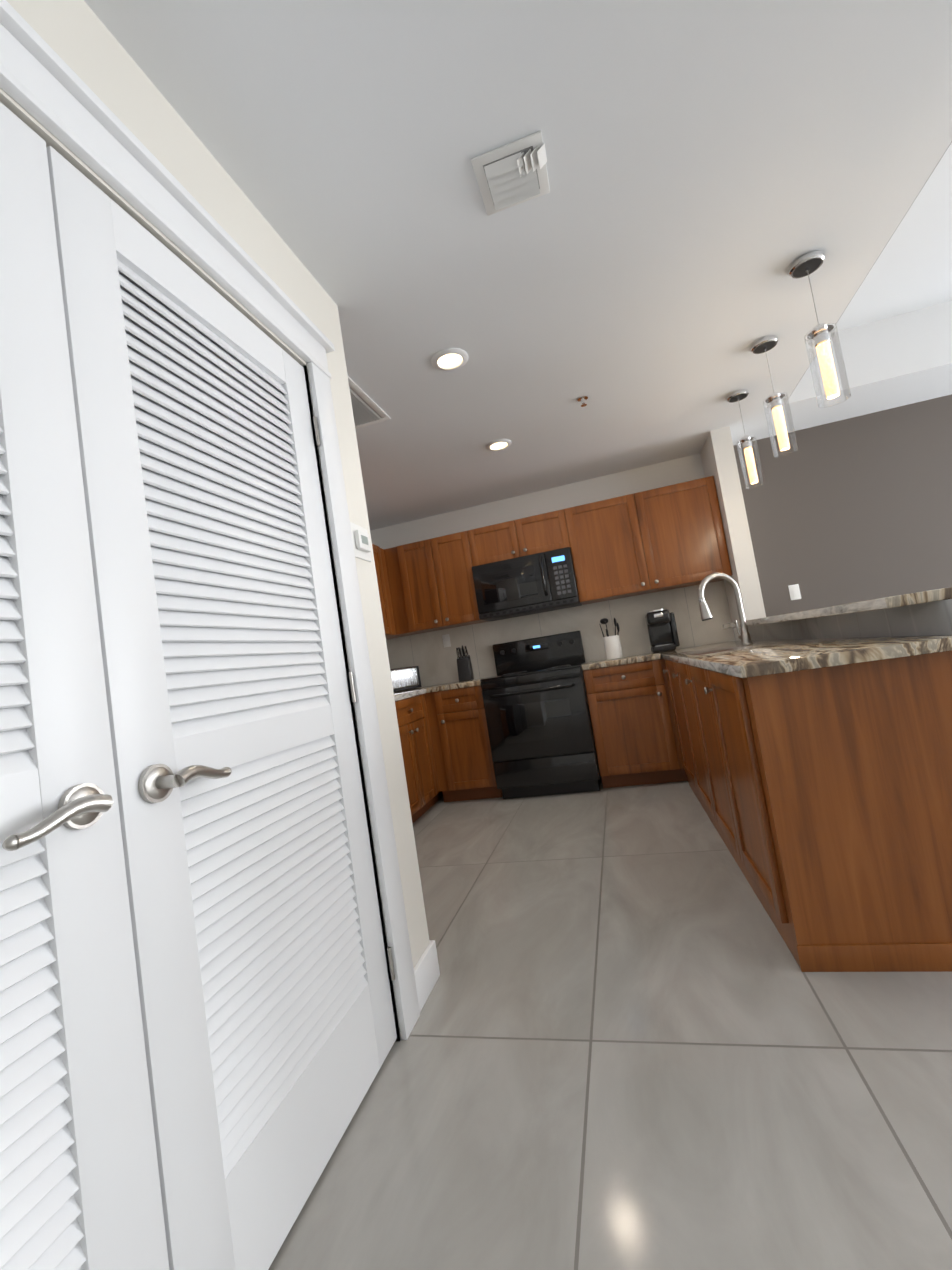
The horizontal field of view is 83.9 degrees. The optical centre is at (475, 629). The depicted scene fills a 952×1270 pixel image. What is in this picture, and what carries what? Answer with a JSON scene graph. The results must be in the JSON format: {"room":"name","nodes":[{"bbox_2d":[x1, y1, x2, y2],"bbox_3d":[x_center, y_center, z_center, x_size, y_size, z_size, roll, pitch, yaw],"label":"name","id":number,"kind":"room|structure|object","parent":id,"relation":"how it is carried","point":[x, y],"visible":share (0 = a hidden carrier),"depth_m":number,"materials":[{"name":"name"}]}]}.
{"room":"kitchen","nodes":[
{"label":"kitchen","id":0,"kind":"room"},
{"bbox_2d":[0,0,429,1040],"bbox_3d":[-0.994,-0.047,-0.332,0.140,2.440,4.650,-10,-4,14],"label":"wall","id":1,"kind":"structure","parent":0,"point":[71,28],"depth_m":1.48,"materials":[{"name":"beige paint"}]},
{"bbox_2d":[0,102,168,1269],"bbox_3d":[-0.669,0.150,0.467,0.098,2.029,0.775,-10,-4,14],"label":"closet door","id":2,"kind":"structure","parent":1,"relation":"in","point":[80,1188],"depth_m":0.76,"materials":[{"name":"white paint"}]},
{"bbox_2d":[0,0,419,1040],"bbox_3d":[-0.614,0.102,0.858,0.142,2.181,1.822,-10,-4,14],"label":"door frame","id":3,"kind":"structure","parent":1,"relation":"attached to","point":[52,92],"depth_m":1.39,"materials":[{"name":"white wood"}]},
{"bbox_2d":[46,146,396,1269],"bbox_3d":[-0.468,0.168,1.222,0.098,2.029,0.775,-10,-4,14],"label":"closet door","id":4,"kind":"structure","parent":1,"relation":"in","point":[270,1034],"depth_m":1.07,"materials":[{"name":"white paint"}]},
{"bbox_2d":[350,522,371,561],"bbox_3d":[-0.390,-0.302,1.811,0.024,0.120,0.144,-10,-4,14],"label":"thermostat","id":5,"kind":"object","parent":1,"relation":"attached to","point":[361,542],"visible":0.85,"depth_m":1.79,"materials":[{"name":"white plastic"}]},
{"bbox_2d":[414,940,439,982],"bbox_3d":[-0.356,1.173,1.885,0.466,0.120,0.016,-10,-4,14],"label":"baseboard","id":6,"kind":"structure","parent":1,"relation":"attached to","point":[426,971],"depth_m":1.76,"materials":[{"name":"white wood"}]},
{"bbox_2d":[84,0,951,530],"bbox_3d":[2.054,-1.974,0.351,8.930,0.510,7.750,-10,-4,14],"label":"ceiling","id":7,"kind":"structure","parent":0,"point":[716,168],"depth_m":1.71,"materials":[{"name":"paint"}]},
{"bbox_2d":[348,376,390,428],"bbox_3d":[-0.862,-1.101,2.706,0.680,0.012,0.560,-10,-4,14],"label":"ceiling vent","id":8,"kind":"object","parent":7,"relation":"in","point":[367,410],"visible":0.21,"depth_m":2.75,"materials":[{"name":"white metal"}]},
{"bbox_2d":[431,348,467,370],"bbox_3d":[-0.119,-1.236,2.429,0.172,0.012,0.172,-10,-4,14],"label":"recessed light","id":9,"kind":"object","parent":7,"relation":"in","point":[449,359],"visible":1,"depth_m":2.42,"materials":[{"name":"white plastic"}]},
{"bbox_2d":[486,439,511,450],"bbox_3d":[0.149,-1.210,3.475,0.172,0.012,0.172,-10,-4,14],"label":"recessed light","id":10,"kind":"object","parent":7,"relation":"in","point":[498,444],"visible":0.98,"depth_m":3.46,"materials":[{"name":"white plastic"}]},
{"bbox_2d":[471,131,549,215],"bbox_3d":[0.110,-1.321,1.552,0.204,0.026,0.200,-10,-4,14],"label":"ceiling vent","id":11,"kind":"object","parent":7,"relation":"in","point":[512,174],"visible":1,"depth_m":1.53,"materials":[{"name":"white metal"}]},
{"bbox_2d":[577,396,587,406],"bbox_3d":[0.610,-1.296,3.012,0.060,0.041,0.060,-10,-4,14],"label":"sprinkler","id":12,"kind":"object","parent":7,"relation":"attached to","point":[581,399],"visible":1,"depth_m":3.00,"materials":[{"name":"silver metal"}]},
{"bbox_2d":[726,389,764,488],"bbox_3d":[1.660,-1.169,3.252,0.124,0.586,0.124,-10,-4,14],"label":"pendant light","id":13,"kind":"object","parent":7,"relation":"hanging from","point":[738,396],"visible":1,"depth_m":3.24,"materials":[{"name":"clear glass"}]},
{"bbox_2d":[751,335,797,456],"bbox_3d":[1.521,-1.183,2.695,0.124,0.586,0.124,-10,-4,14],"label":"pendant light","id":14,"kind":"object","parent":7,"relation":"hanging from","point":[763,345],"visible":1,"depth_m":2.68,"materials":[{"name":"clear glass"}]},
{"bbox_2d":[788,250,850,407],"bbox_3d":[1.379,-1.198,2.122,0.124,0.586,0.124,-10,-4,14],"label":"pendant light","id":15,"kind":"object","parent":7,"relation":"hanging from","point":[806,264],"visible":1,"depth_m":2.11,"materials":[{"name":"clear glass"}]},
{"bbox_2d":[268,778,951,1269],"bbox_3d":[2.476,0.732,0.175,8.930,0.100,7.750,-10,-4,14],"label":"floor","id":16,"kind":"structure","parent":0,"point":[638,1038],"depth_m":1.25,"materials":[{"name":"tile"}]},
{"bbox_2d":[394,698,412,823],"bbox_3d":[-0.852,0.963,3.358,0.627,0.876,0.483,-10,-4,14],"label":"base cabinet","id":17,"kind":"object","parent":16,"relation":"on","point":[394,698],"depth_m":3.58,"materials":[{"name":"brown wood"}]},
{"bbox_2d":[397,694,440,822],"bbox_3d":[-0.735,0.973,3.798,0.627,0.876,0.708,-10,-4,14],"label":"base cabinet","id":18,"kind":"object","parent":16,"relation":"on","point":[412,712],"depth_m":3.83,"materials":[{"name":"brown wood"}]},
{"bbox_2d":[425,682,502,801],"bbox_3d":[-0.036,0.902,4.379,0.476,0.876,0.626,-10,-4,14],"label":"base cabinet","id":19,"kind":"object","parent":16,"relation":"on","point":[445,743],"depth_m":4.09,"materials":[{"name":"brown wood"}]},
{"bbox_2d":[393,684,440,697],"bbox_3d":[-0.755,0.525,3.998,0.636,0.037,1.750,-10,-4,14],"label":"countertop","id":20,"kind":"structure","parent":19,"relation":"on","point":[405,693],"depth_m":3.99,"materials":[{"name":"beige stone"}]},
{"bbox_2d":[390,666,421,691],"bbox_3d":[-0.692,0.436,4.604,0.389,0.196,0.166,-6,-4,-34],"label":"toaster","id":21,"kind":"object","parent":20,"relation":"on","point":[404,678],"visible":0.5,"depth_m":4.57,"materials":[{"name":"silver metal"}]},
{"bbox_2d":[425,678,483,689],"bbox_3d":[-0.094,0.449,4.401,0.448,0.037,0.635,-10,-4,14],"label":"countertop","id":22,"kind":"structure","parent":19,"relation":"on","point":[445,686],"depth_m":4.12,"materials":[{"name":"beige stone"}]},
{"bbox_2d":[456,645,473,681],"bbox_3d":[-0.103,0.288,4.563,0.110,0.302,0.169,-9,-4,7],"label":"knife block","id":23,"kind":"object","parent":22,"relation":"on","point":[465,669],"visible":1,"depth_m":4.51,"materials":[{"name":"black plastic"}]},
{"bbox_2d":[480,631,600,798],"bbox_3d":[0.517,0.646,4.175,0.764,1.185,0.729,-10,-4,14],"label":"range","id":24,"kind":"object","parent":16,"relation":"on","point":[538,720],"visible":1,"depth_m":3.89,"materials":[{"name":"black metal"}]},
{"bbox_2d":[583,658,668,787],"bbox_3d":[1.183,0.691,4.059,0.544,0.876,0.626,-10,-4,14],"label":"base cabinet","id":25,"kind":"object","parent":16,"relation":"on","point":[622,699],"depth_m":3.78,"materials":[{"name":"brown wood"}]},
{"bbox_2d":[582,654,646,669],"bbox_3d":[1.070,0.247,4.095,0.456,0.037,0.635,-10,-4,14],"label":"countertop","id":26,"kind":"structure","parent":25,"relation":"on","point":[634,658],"depth_m":3.81,"materials":[{"name":"beige stone"}]},
{"bbox_2d":[600,618,622,659],"bbox_3d":[1.076,0.065,4.204,0.147,0.333,0.183,-10,-4,14],"label":"utensil crock","id":27,"kind":"object","parent":26,"relation":"on","point":[612,647],"visible":1,"depth_m":4.14,"materials":[{"name":"white ceramic"}]},
{"bbox_2d":[649,658,687,781],"bbox_3d":[1.678,0.605,3.930,0.610,0.876,0.626,-10,-4,14],"label":"base cabinet","id":28,"kind":"object","parent":16,"relation":"on","point":[669,731],"depth_m":3.71,"materials":[{"name":"brown wood"}]},
{"bbox_2d":[663,663,690,786],"bbox_3d":[1.601,0.576,3.284,0.635,0.876,0.641,-10,-4,14],"label":"base cabinet","id":29,"kind":"object","parent":16,"relation":"on","point":[680,733],"depth_m":3.54,"materials":[{"name":"brown wood"}]},
{"bbox_2d":[667,663,702,806],"bbox_3d":[1.470,0.564,2.792,0.635,0.876,0.621,-10,-4,14],"label":"base cabinet","id":30,"kind":"object","parent":16,"relation":"on","point":[679,707],"depth_m":3.25,"materials":[{"name":"brown wood"}]},
{"bbox_2d":[679,667,722,839],"bbox_3d":[1.341,0.553,2.309,0.635,0.876,0.620,-10,-4,14],"label":"base cabinet","id":31,"kind":"object","parent":16,"relation":"on","point":[684,676],"depth_m":2.82,"materials":[{"name":"brown wood"}]},
{"bbox_2d":[691,655,951,971],"bbox_3d":[1.213,0.542,1.827,0.635,0.876,0.618,-10,-4,14],"label":"base cabinet","id":32,"kind":"object","parent":16,"relation":"on","point":[816,747],"depth_m":1.54,"materials":[{"name":"brown wood"}]},
{"bbox_2d":[655,635,951,682],"bbox_3d":[1.403,0.116,2.880,0.658,0.037,2.816,-10,-4,14],"label":"countertop","id":33,"kind":"structure","parent":32,"relation":"on","point":[717,662],"depth_m":1.70,"materials":[{"name":"beige stone"}]},
{"bbox_2d":[645,609,679,652],"bbox_3d":[1.465,0.005,4.152,0.210,0.324,0.239,-10,-4,14],"label":"coffee maker","id":34,"kind":"object","parent":33,"relation":"on","point":[662,630],"visible":1,"depth_m":4.12,"materials":[{"name":"black plastic"}]},
{"bbox_2d":[698,573,752,645],"bbox_3d":[1.387,-0.110,2.977,0.252,0.425,0.172,-10,-4,14],"label":"faucet","id":35,"kind":"object","parent":33,"relation":"on","point":[744,636],"visible":1,"depth_m":2.95,"materials":[{"name":"silver metal"}]},
{"bbox_2d":[748,595,951,714],"bbox_3d":[1.775,0.430,2.551,0.224,1.016,2.306,-10,-4,14],"label":"half wall","id":36,"kind":"structure","parent":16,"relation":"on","point":[931,618],"depth_m":1.87,"materials":[{"name":"white paint"}]},
{"bbox_2d":[723,587,951,628],"bbox_3d":[1.807,-0.089,2.835,0.589,0.034,2.704,-10,-4,14],"label":"countertop","id":37,"kind":"structure","parent":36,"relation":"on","point":[885,604],"depth_m":1.84,"materials":[{"name":"beige stone"}]},
{"bbox_2d":[376,394,951,686],"bbox_3d":[3.230,-0.626,3.945,8.930,2.830,0.140,-10,-4,14],"label":"wall","id":38,"kind":"structure","parent":0,"point":[850,510],"depth_m":4.01,"materials":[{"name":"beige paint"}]},
{"bbox_2d":[372,544,395,635],"bbox_3d":[-0.986,-0.311,4.256,0.341,0.754,0.508,-10,-4,14],"label":"upper cabinet","id":39,"kind":"object","parent":38,"relation":"attached to","point":[382,577],"depth_m":4.42,"materials":[{"name":"brown wood"}]},
{"bbox_2d":[388,541,439,635],"bbox_3d":[-0.468,-0.365,4.672,0.495,0.754,0.342,-10,-4,14],"label":"upper cabinet","id":40,"kind":"object","parent":38,"relation":"attached to","point":[405,562],"depth_m":4.53,"materials":[{"name":"brown wood"}]},
{"bbox_2d":[420,531,488,629],"bbox_3d":[-0.160,-0.418,4.591,0.390,0.754,0.342,-10,-4,14],"label":"upper cabinet","id":41,"kind":"object","parent":38,"relation":"attached to","point":[447,558],"depth_m":4.44,"materials":[{"name":"brown wood"}]},
{"bbox_2d":[468,522,511,566],"bbox_3d":[0.210,-0.706,4.499,0.459,0.311,0.342,-10,-4,14],"label":"upper cabinet","id":42,"kind":"object","parent":38,"relation":"attached to","point":[489,543],"depth_m":4.35,"materials":[{"name":"brown wood"}]},
{"bbox_2d":[508,508,571,557],"bbox_3d":[0.548,-0.765,4.410,0.459,0.311,0.342,-10,-4,14],"label":"upper cabinet","id":43,"kind":"object","parent":38,"relation":"attached to","point":[548,531],"depth_m":4.25,"materials":[{"name":"brown wood"}]},
{"bbox_2d":[471,547,581,620],"bbox_3d":[0.422,-0.360,4.371,0.802,0.440,0.461,-10,-4,14],"label":"microwave","id":44,"kind":"object","parent":43,"relation":"attached to","point":[541,582],"visible":0.98,"depth_m":4.20,"materials":[{"name":"black plastic"}]},
{"bbox_2d":[386,580,734,685],"bbox_3d":[0.565,0.094,4.563,3.018,0.479,0.002,-10,-4,14],"label":"tile backsplash","id":45,"kind":"structure","parent":38,"relation":"attached to","point":[431,657],"depth_m":4.45,"materials":[{"name":"beige tile"}]},
{"bbox_2d":[442,634,450,647],"bbox_3d":[-0.267,0.100,4.781,0.070,0.114,0.006,-10,-4,14],"label":"outlet","id":46,"kind":"object","parent":45,"relation":"attached to","point":[446,640],"visible":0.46,"depth_m":4.77,"materials":[{"name":"white plastic"}]},
{"bbox_2d":[568,496,639,604],"bbox_3d":[1.085,-0.634,4.264,0.596,0.754,0.342,-10,-4,14],"label":"upper cabinet","id":47,"kind":"object","parent":38,"relation":"attached to","point":[604,561],"depth_m":4.12,"materials":[{"name":"brown wood"}]},
{"bbox_2d":[624,476,731,594],"bbox_3d":[1.559,-0.716,4.140,0.639,0.754,0.342,-10,-4,14],"label":"upper cabinet","id":48,"kind":"object","parent":38,"relation":"attached to","point":[669,537],"depth_m":3.98,"materials":[{"name":"brown wood"}]},
{"bbox_2d":[788,584,800,599],"bbox_3d":[2.450,-0.289,4.068,0.072,0.116,0.008,-10,-4,14],"label":"switch plate","id":49,"kind":"object","parent":38,"relation":"attached to","point":[794,592],"visible":1,"depth_m":4.07,"materials":[{"name":"white plastic"}]},
{"bbox_2d":[700,426,769,640],"bbox_3d":[1.996,-0.236,3.938,0.130,2.440,0.450,-10,-4,14],"label":"wall","id":50,"kind":"structure","parent":0,"point":[719,458],"depth_m":3.78,"materials":[{"name":"beige paint"}]}
]}

